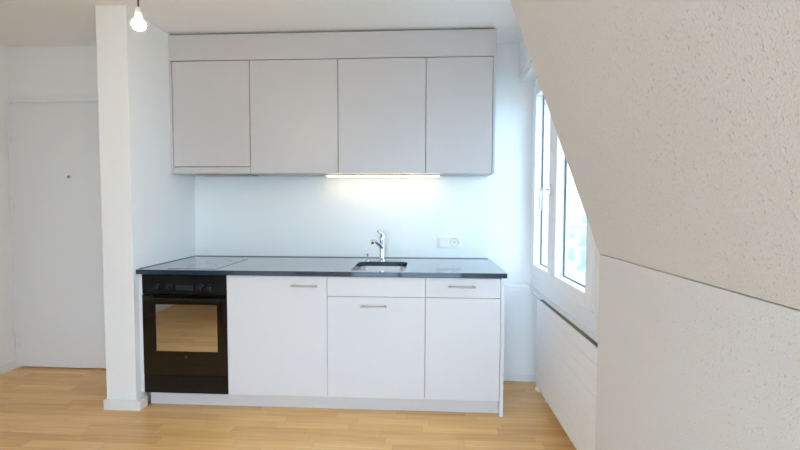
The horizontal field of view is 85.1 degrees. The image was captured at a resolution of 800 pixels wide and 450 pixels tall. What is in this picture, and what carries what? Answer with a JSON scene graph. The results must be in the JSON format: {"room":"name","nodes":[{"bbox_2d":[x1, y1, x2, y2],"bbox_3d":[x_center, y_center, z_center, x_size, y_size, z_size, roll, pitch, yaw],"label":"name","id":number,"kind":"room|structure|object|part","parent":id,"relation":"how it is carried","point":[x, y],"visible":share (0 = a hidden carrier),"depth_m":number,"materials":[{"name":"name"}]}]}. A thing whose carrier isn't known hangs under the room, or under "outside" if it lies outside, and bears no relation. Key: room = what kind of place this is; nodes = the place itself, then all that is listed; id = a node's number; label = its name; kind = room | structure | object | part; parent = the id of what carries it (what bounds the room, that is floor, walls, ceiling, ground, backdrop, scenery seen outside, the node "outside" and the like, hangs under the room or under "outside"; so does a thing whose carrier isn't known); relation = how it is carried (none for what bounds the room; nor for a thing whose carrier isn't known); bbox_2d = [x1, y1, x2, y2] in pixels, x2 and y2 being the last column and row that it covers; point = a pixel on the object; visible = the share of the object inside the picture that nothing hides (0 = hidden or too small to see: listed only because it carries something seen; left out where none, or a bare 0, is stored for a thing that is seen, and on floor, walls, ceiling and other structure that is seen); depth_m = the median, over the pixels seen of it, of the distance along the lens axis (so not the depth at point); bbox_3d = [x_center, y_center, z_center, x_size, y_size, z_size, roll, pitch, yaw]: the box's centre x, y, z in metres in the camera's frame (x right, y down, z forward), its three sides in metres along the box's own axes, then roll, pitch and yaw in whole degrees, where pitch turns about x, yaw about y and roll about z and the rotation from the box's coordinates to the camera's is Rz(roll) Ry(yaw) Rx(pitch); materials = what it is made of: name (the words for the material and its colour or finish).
{"room":"studio apartment","nodes":[
{"label":"studio apartment","id":0,"kind":"room"},
{"bbox_2d":[0,45,16,366],"bbox_3d":[-3.171,-0.005,0.978,0.150,2.445,5.400,0,3,3],"label":"wall","id":1,"kind":"structure","parent":0,"point":[8,354],"depth_m":3.28,"materials":[{"name":"white paint"}]},
{"bbox_2d":[0,361,17,374],"bbox_3d":[-3.096,1.192,0.971,0.012,0.055,4.880,0,3,3],"label":"baseboard","id":2,"kind":"structure","parent":1,"relation":"attached to","point":[11,366],"depth_m":3.30,"materials":[{"name":"white paint"}]},
{"bbox_2d":[8,46,97,95],"bbox_3d":[-2.362,-0.122,3.474,1.188,2.445,0.320,0,3,3],"label":"wall","id":3,"kind":"structure","parent":0,"point":[72,70],"depth_m":3.28,"materials":[{"name":"white paint"}]},
{"bbox_2d":[6,95,105,367],"bbox_3d":[-2.494,0.070,3.305,0.945,2.078,0.051,0,3,3],"label":"door","id":4,"kind":"structure","parent":3,"relation":"in","point":[53,141],"depth_m":3.30,"materials":[{"name":"white paint"}]},
{"bbox_2d":[95,5,195,400],"bbox_3d":[-1.691,-0.103,3.117,0.191,2.445,0.960,0,3,3],"label":"wall","id":5,"kind":"structure","parent":0,"point":[148,211],"depth_m":2.68,"materials":[{"name":"white paint"}]},
{"bbox_2d":[103,396,147,410],"bbox_3d":[-1.695,1.095,3.007,0.233,0.062,0.653,0,3,3],"label":"baseboard","id":6,"kind":"structure","parent":5,"relation":"attached to","point":[139,404],"depth_m":2.68,"materials":[{"name":"white paint"}]},
{"bbox_2d":[0,0,522,47],"bbox_3d":[-1.001,-1.290,0.796,4.700,0.150,5.400,0,3,3],"label":"ceiling","id":7,"kind":"structure","parent":0,"point":[23,23],"depth_m":2.73,"materials":[{"name":"white paint"}]},
{"bbox_2d":[131,0,145,30],"bbox_3d":[-1.003,-1.002,1.663,0.050,0.507,0.050,0,3,3],"label":"pendant bulb","id":8,"kind":"object","parent":7,"relation":"hanging from","point":[137,23],"visible":1,"depth_m":1.66,"materials":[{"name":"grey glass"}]},
{"bbox_2d":[135,7,141,18],"bbox_3d":[-1.003,-0.812,1.672,0.026,0.046,0.026,0,3,3],"label":"socket","id":9,"kind":"object","parent":8,"relation":"attached to","point":[138,12],"depth_m":1.66,"materials":[{"name":"beige"}]},
{"bbox_3d":[-1.003,-0.772,1.673,0.050,0.046,0.050,0,3,3],"label":"bulb","id":10,"kind":"part","parent":8,"relation":"part of","materials":[{"name":"white glass"}]},
{"bbox_2d":[0,366,575,449],"bbox_3d":[-1.007,1.287,0.919,4.700,0.120,5.400,0,3,3],"label":"floor","id":11,"kind":"structure","parent":0,"point":[42,408],"depth_m":2.52,"materials":[{"name":"brown wood"}]},
{"bbox_2d":[138,274,146,391],"bbox_3d":[-1.324,0.664,3.029,0.559,0.749,0.663,0,3,3],"label":"base cabinet","id":12,"kind":"object","parent":11,"relation":"on","point":[139,275],"visible":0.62,"depth_m":2.71,"materials":[{"name":"white paint"}]},
{"bbox_2d":[142,274,228,393],"bbox_3d":[-1.319,0.669,2.886,0.533,0.741,0.486,0,3,3],"label":"oven","id":13,"kind":"object","parent":12,"relation":"in","point":[185,331],"visible":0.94,"depth_m":2.69,"materials":[{"name":"black metal"}]},
{"bbox_3d":[-1.497,0.384,2.672,0.048,0.048,0.038,0,3,3],"label":"knob","id":14,"kind":"part","parent":13,"relation":"part of","materials":[{"name":"black plastic"}]},
{"bbox_3d":[-1.429,0.384,2.668,0.048,0.048,0.038,0,3,3],"label":"knob","id":15,"kind":"part","parent":13,"relation":"part of","materials":[{"name":"black plastic"}]},
{"bbox_3d":[-1.321,0.453,2.657,0.463,0.020,0.051,0,3,3],"label":"handle","id":16,"kind":"part","parent":13,"relation":"part of","materials":[{"name":"black metal"}]},
{"bbox_3d":[-1.329,0.366,2.692,0.533,0.118,0.022,0,3,3],"label":"control panel","id":17,"kind":"part","parent":13,"relation":"part of","materials":[{"name":"black ceramic"}]},
{"bbox_3d":[-1.330,0.683,2.704,0.533,0.506,0.020,0,3,3],"label":"door","id":18,"kind":"part","parent":13,"relation":"part of","materials":[{"name":"black glass"}]},
{"bbox_3d":[-1.330,0.993,2.720,0.533,0.109,0.021,0,3,3],"label":"panel","id":19,"kind":"part","parent":13,"relation":"part of","materials":[{"name":"black metal"}]},
{"bbox_3d":[-1.318,0.637,2.695,0.389,0.292,0.005,0,3,3],"label":"pane","id":20,"kind":"part","parent":13,"relation":"part of","materials":[{"name":"glass"}]},
{"bbox_3d":[-1.224,0.385,2.657,0.048,0.048,0.038,0,3,3],"label":"knob","id":21,"kind":"part","parent":13,"relation":"part of","materials":[{"name":"black plastic"}]},
{"bbox_3d":[-1.161,0.385,2.654,0.048,0.048,0.038,0,3,3],"label":"knob","id":22,"kind":"part","parent":13,"relation":"part of","materials":[{"name":"black plastic"}]},
{"bbox_2d":[227,275,327,396],"bbox_3d":[-0.735,0.665,2.979,0.620,0.742,0.699,0,3,3],"label":"base cabinet","id":23,"kind":"object","parent":11,"relation":"on","point":[277,326],"visible":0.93,"depth_m":2.67,"materials":[{"name":"grey"}]},
{"bbox_3d":[-0.577,0.367,2.623,0.162,0.012,0.036,0,3,3],"label":"handle","id":24,"kind":"part","parent":23,"relation":"part of","materials":[{"name":"silver metal"}]},
{"bbox_2d":[136,255,506,277],"bbox_3d":[-0.477,0.274,2.964,2.254,0.033,0.703,0,3,3],"label":"countertop","id":25,"kind":"structure","parent":23,"relation":"on","point":[254,265],"depth_m":2.78,"materials":[{"name":"stone"}]},
{"bbox_2d":[168,258,246,268],"bbox_3d":[-1.278,0.260,2.951,0.305,0.002,0.500,0,3,3],"label":"cooktop","id":26,"kind":"object","parent":25,"relation":"in","point":[209,263],"visible":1,"depth_m":2.89,"materials":[{"name":"black glass"}]},
{"bbox_2d":[371,230,384,260],"bbox_3d":[-0.151,0.149,3.022,0.050,0.221,0.226,1,3,15],"label":"tap","id":27,"kind":"object","parent":25,"relation":"on","point":[380,243],"visible":1,"depth_m":3.09,"materials":[{"name":"silver metal"}]},
{"bbox_3d":[-0.158,0.134,3.011,0.028,0.083,0.199,1,3,18],"label":"spout","id":28,"kind":"part","parent":27,"relation":"part of","materials":[{"name":"silver metal"}]},
{"bbox_3d":[-0.136,0.063,3.089,0.033,0.055,0.071,3,4,43],"label":"lever","id":29,"kind":"part","parent":27,"relation":"part of","materials":[{"name":"silver metal"}]},
{"bbox_2d":[354,265,406,270],"bbox_3d":[-0.126,0.368,2.858,0.376,0.141,0.464,0,3,3],"label":"sink","id":30,"kind":"object","parent":25,"relation":"in","point":[366,267],"visible":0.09,"depth_m":3.07,"materials":[{"name":"silver metal"}]},
{"bbox_2d":[151,392,497,412],"bbox_3d":[-0.495,1.099,2.725,2.189,0.086,0.016,0,3,3],"label":"plinth","id":31,"kind":"object","parent":11,"relation":"on","point":[424,404],"visible":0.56,"depth_m":2.71,"materials":[{"name":"white"}]},
{"bbox_2d":[327,276,424,398],"bbox_3d":[-0.129,0.668,2.945,0.592,0.742,0.699,0,3,3],"label":"base cabinet","id":32,"kind":"object","parent":11,"relation":"on","point":[376,325],"visible":0.95,"depth_m":2.63,"materials":[{"name":"grey"}]},
{"bbox_3d":[-0.158,0.488,2.606,0.158,0.012,0.036,0,3,3],"label":"handle","id":33,"kind":"part","parent":32,"relation":"part of","materials":[{"name":"silver metal"}]},
{"bbox_3d":[-0.145,0.371,2.627,0.591,0.119,0.019,0,3,3],"label":"fixed panel","id":34,"kind":"part","parent":32,"relation":"part of","materials":[{"name":"white paint"}]},
{"bbox_2d":[425,277,500,400],"bbox_3d":[0.390,0.671,2.917,0.444,0.742,0.699,0,3,3],"label":"base cabinet","id":35,"kind":"object","parent":11,"relation":"on","point":[462,315],"visible":0.97,"depth_m":2.60,"materials":[{"name":"grey"}]},
{"bbox_3d":[0.365,0.366,2.571,0.160,0.012,0.036,0,3,3],"label":"handle","id":36,"kind":"part","parent":35,"relation":"part of","materials":[{"name":"silver metal"}]},
{"bbox_3d":[0.374,0.374,2.598,0.443,0.118,0.019,0,3,3],"label":"drawer","id":37,"kind":"part","parent":35,"relation":"part of","materials":[{"name":"white laminate"}]},
{"bbox_2d":[498,278,504,416],"bbox_3d":[0.622,0.719,2.860,0.021,0.839,0.535,0,3,3],"label":"end panel","id":38,"kind":"object","parent":11,"relation":"on","point":[500,402],"visible":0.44,"depth_m":2.59,"materials":[{"name":"white laminate"}]},
{"bbox_2d":[194,43,537,285],"bbox_3d":[-0.257,-0.113,3.402,2.642,2.445,0.232,0,3,3],"label":"wall","id":39,"kind":"structure","parent":0,"point":[510,185],"depth_m":3.21,"materials":[{"name":"white paint"}]},
{"bbox_2d":[169,61,263,175],"bbox_3d":[-1.306,-0.747,3.157,0.565,0.775,0.295,0,3,3],"label":"upper cabinet","id":40,"kind":"object","parent":39,"relation":"attached to","point":[210,100],"visible":0.98,"depth_m":3.01,"materials":[{"name":"grey paint"}]},
{"bbox_2d":[174,167,250,173],"bbox_3d":[-1.305,-0.380,3.036,0.544,0.045,0.019,0,3,3],"label":"hood","id":41,"kind":"object","parent":40,"relation":"attached to","point":[177,170],"depth_m":3.03,"materials":[{"name":"grey paint"}]},
{"bbox_2d":[194,174,257,175],"bbox_3d":[-1.258,-0.363,3.170,0.387,0.007,0.190,0,3,3],"label":"hood","id":42,"kind":"object","parent":40,"relation":"attached to","point":[194,174],"depth_m":3.15,"materials":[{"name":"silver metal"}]},
{"bbox_2d":[168,28,496,61],"bbox_3d":[-0.470,-1.227,3.088,2.237,0.190,0.295,0,3,3],"label":"panel","id":43,"kind":"object","parent":40,"relation":"on","point":[477,42],"depth_m":2.94,"materials":[{"name":"white laminate"}]},
{"bbox_3d":[-0.477,-1.315,3.099,2.222,0.016,0.265,0,3,3],"label":"shadow gap strip","id":44,"kind":"part","parent":43,"relation":"part of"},
{"bbox_2d":[249,59,341,175],"bbox_3d":[-0.718,-0.747,3.124,0.609,0.769,0.295,0,3,3],"label":"upper cabinet","id":45,"kind":"object","parent":39,"relation":"attached to","point":[294,103],"visible":0.88,"depth_m":2.98,"materials":[{"name":"white laminate"}]},
{"bbox_2d":[195,176,488,257],"bbox_3d":[-0.456,-0.060,3.296,2.228,0.611,0.006,0,3,3],"label":"backsplash","id":46,"kind":"structure","parent":39,"relation":"attached to","point":[236,216],"depth_m":3.29,"materials":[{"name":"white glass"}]},
{"bbox_2d":[438,237,460,247],"bbox_3d":[0.369,0.130,3.248,0.172,0.082,0.013,0,3,3],"label":"wall socket","id":47,"kind":"object","parent":46,"relation":"attached to","point":[443,242],"visible":1,"depth_m":3.24,"materials":[{"name":"white plastic"}]},
{"bbox_2d":[338,58,425,174],"bbox_3d":[-0.116,-0.744,3.091,0.594,0.769,0.295,0,3,3],"label":"upper cabinet","id":48,"kind":"object","parent":39,"relation":"attached to","point":[382,101],"visible":0.97,"depth_m":2.94,"materials":[{"name":"grey paint"}]},
{"bbox_2d":[325,175,440,176],"bbox_3d":[-0.125,-0.355,3.143,0.830,0.013,0.040,0,3,3],"label":"light","id":49,"kind":"object","parent":48,"relation":"attached to","point":[325,175],"visible":1,"depth_m":3.13,"materials":[{"name":"white plastic"}]},
{"bbox_2d":[327,176,438,176],"bbox_3d":[-0.125,-0.351,3.144,0.812,0.005,0.034,0,3,3],"label":"diffuser","id":50,"kind":"object","parent":49,"relation":"attached to","point":[327,176],"depth_m":3.13,"materials":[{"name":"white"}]},
{"bbox_2d":[426,56,495,175],"bbox_3d":[0.413,-0.740,3.062,0.460,0.771,0.295,0,3,3],"label":"upper cabinet","id":51,"kind":"object","parent":39,"relation":"attached to","point":[460,91],"visible":0.98,"depth_m":2.92,"materials":[{"name":"white laminate"}]},
{"bbox_3d":[0.634,-0.739,3.050,0.016,0.771,0.295,0,3,3],"label":"panel","id":52,"kind":"part","parent":51,"relation":"part of","materials":[{"name":"grey paint"}]},
{"bbox_2d":[503,282,539,373],"bbox_3d":[0.836,0.775,3.200,0.354,0.695,0.133,0,3,3],"label":"wall","id":53,"kind":"structure","parent":0,"point":[520,305],"depth_m":3.13,"materials":[{"name":"white paint"}]},
{"bbox_2d":[503,373,535,381],"bbox_3d":[0.831,1.098,3.143,0.353,0.055,0.012,0,3,3],"label":"baseboard","id":54,"kind":"structure","parent":53,"relation":"attached to","point":[506,376],"depth_m":3.14,"materials":[{"name":"white paint"}]},
{"bbox_2d":[519,37,530,76],"bbox_3d":[1.032,-1.164,2.416,0.417,0.245,1.493,0,3,3],"label":"lintel","id":55,"kind":"object","parent":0,"point":[524,58],"visible":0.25,"depth_m":3.03,"materials":[{"name":"white paint"}]},
{"bbox_2d":[510,0,799,309],"bbox_3d":[0.644,-0.482,-0.121,0.905,1.368,3.675,0,3,3],"label":"sloped ceiling","id":56,"kind":"structure","parent":0,"point":[676,123],"depth_m":0.97,"materials":[{"name":"white paint"}]},
{"bbox_2d":[520,62,536,82],"bbox_3d":[0.886,-1.022,2.430,0.110,0.042,1.493,0,3,3],"label":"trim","id":57,"kind":"structure","parent":56,"relation":"attached to","point":[529,74],"depth_m":3.02,"materials":[{"name":"white paint"}]},
{"bbox_2d":[595,254,799,449],"bbox_3d":[0.893,0.742,-0.077,0.400,1.074,3.675,0,3,3],"label":"wall","id":58,"kind":"structure","parent":0,"point":[683,363],"depth_m":1.14,"materials":[{"name":"white paint"}]},
{"label":"outside","id":59,"kind":"structure","parent":0,"visible":0},
{"bbox_3d":[-0.026,10.360,0.493,300.000,0.200,300.000,0,3,3],"label":"ground","id":60,"kind":"structure","parent":59,"visible":0},
{"bbox_2d":[544,181,586,284],"bbox_3d":[30.071,-0.067,66.507,16.300,14.500,33.000,0,3,3],"label":"neighbouring house","id":61,"kind":"structure","parent":60,"relation":"on","point":[576,216],"depth_m":56.90,"materials":[{"name":"white"}]},
{"bbox_3d":[1.106,0.836,2.506,0.260,0.640,1.493,0,3,3],"label":"wall window","id":62,"kind":"structure","parent":0,"visible":0},
{"bbox_2d":[530,79,600,342],"bbox_3d":[1.019,-0.247,2.455,0.353,1.528,1.516,0,3,-2],"label":"window","id":63,"kind":"structure","parent":62,"relation":"attached to","point":[581,301],"depth_m":2.61,"materials":[{"name":"white"}]},
{"bbox_3d":[0.981,-0.306,2.922,0.068,1.350,0.509,0,3,3],"label":"sash","id":64,"kind":"part","parent":63,"relation":"part of","materials":[{"name":"white plastic"}]},
{"bbox_3d":[0.900,-0.173,2.708,0.068,0.163,0.028,0,3,3],"label":"handle","id":65,"kind":"part","parent":63,"relation":"part of","materials":[{"name":"silver metal"}]},
{"bbox_3d":[0.948,-0.278,2.341,0.068,1.350,0.650,0,3,3],"label":"sash","id":66,"kind":"part","parent":63,"relation":"part of","materials":[{"name":"white"}]},
{"bbox_3d":[1.054,-0.231,1.838,0.300,1.500,0.255,0,3,3],"label":"reveal panel","id":67,"kind":"part","parent":63,"relation":"part of","materials":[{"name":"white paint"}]},
{"bbox_2d":[535,299,597,449],"bbox_3d":[0.885,0.834,2.303,0.079,0.664,1.052,0,3,3],"label":"radiator","id":68,"kind":"object","parent":62,"relation":"attached to","point":[566,356],"visible":0.68,"depth_m":2.21,"materials":[{"name":"white metal"}]},
{"bbox_2d":[540,300,597,347],"bbox_3d":[0.895,0.509,2.284,0.059,0.010,1.046,0,3,3],"label":"grille","id":69,"kind":"object","parent":68,"relation":"attached to","point":[569,326],"depth_m":2.21,"materials":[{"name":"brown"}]}
]}

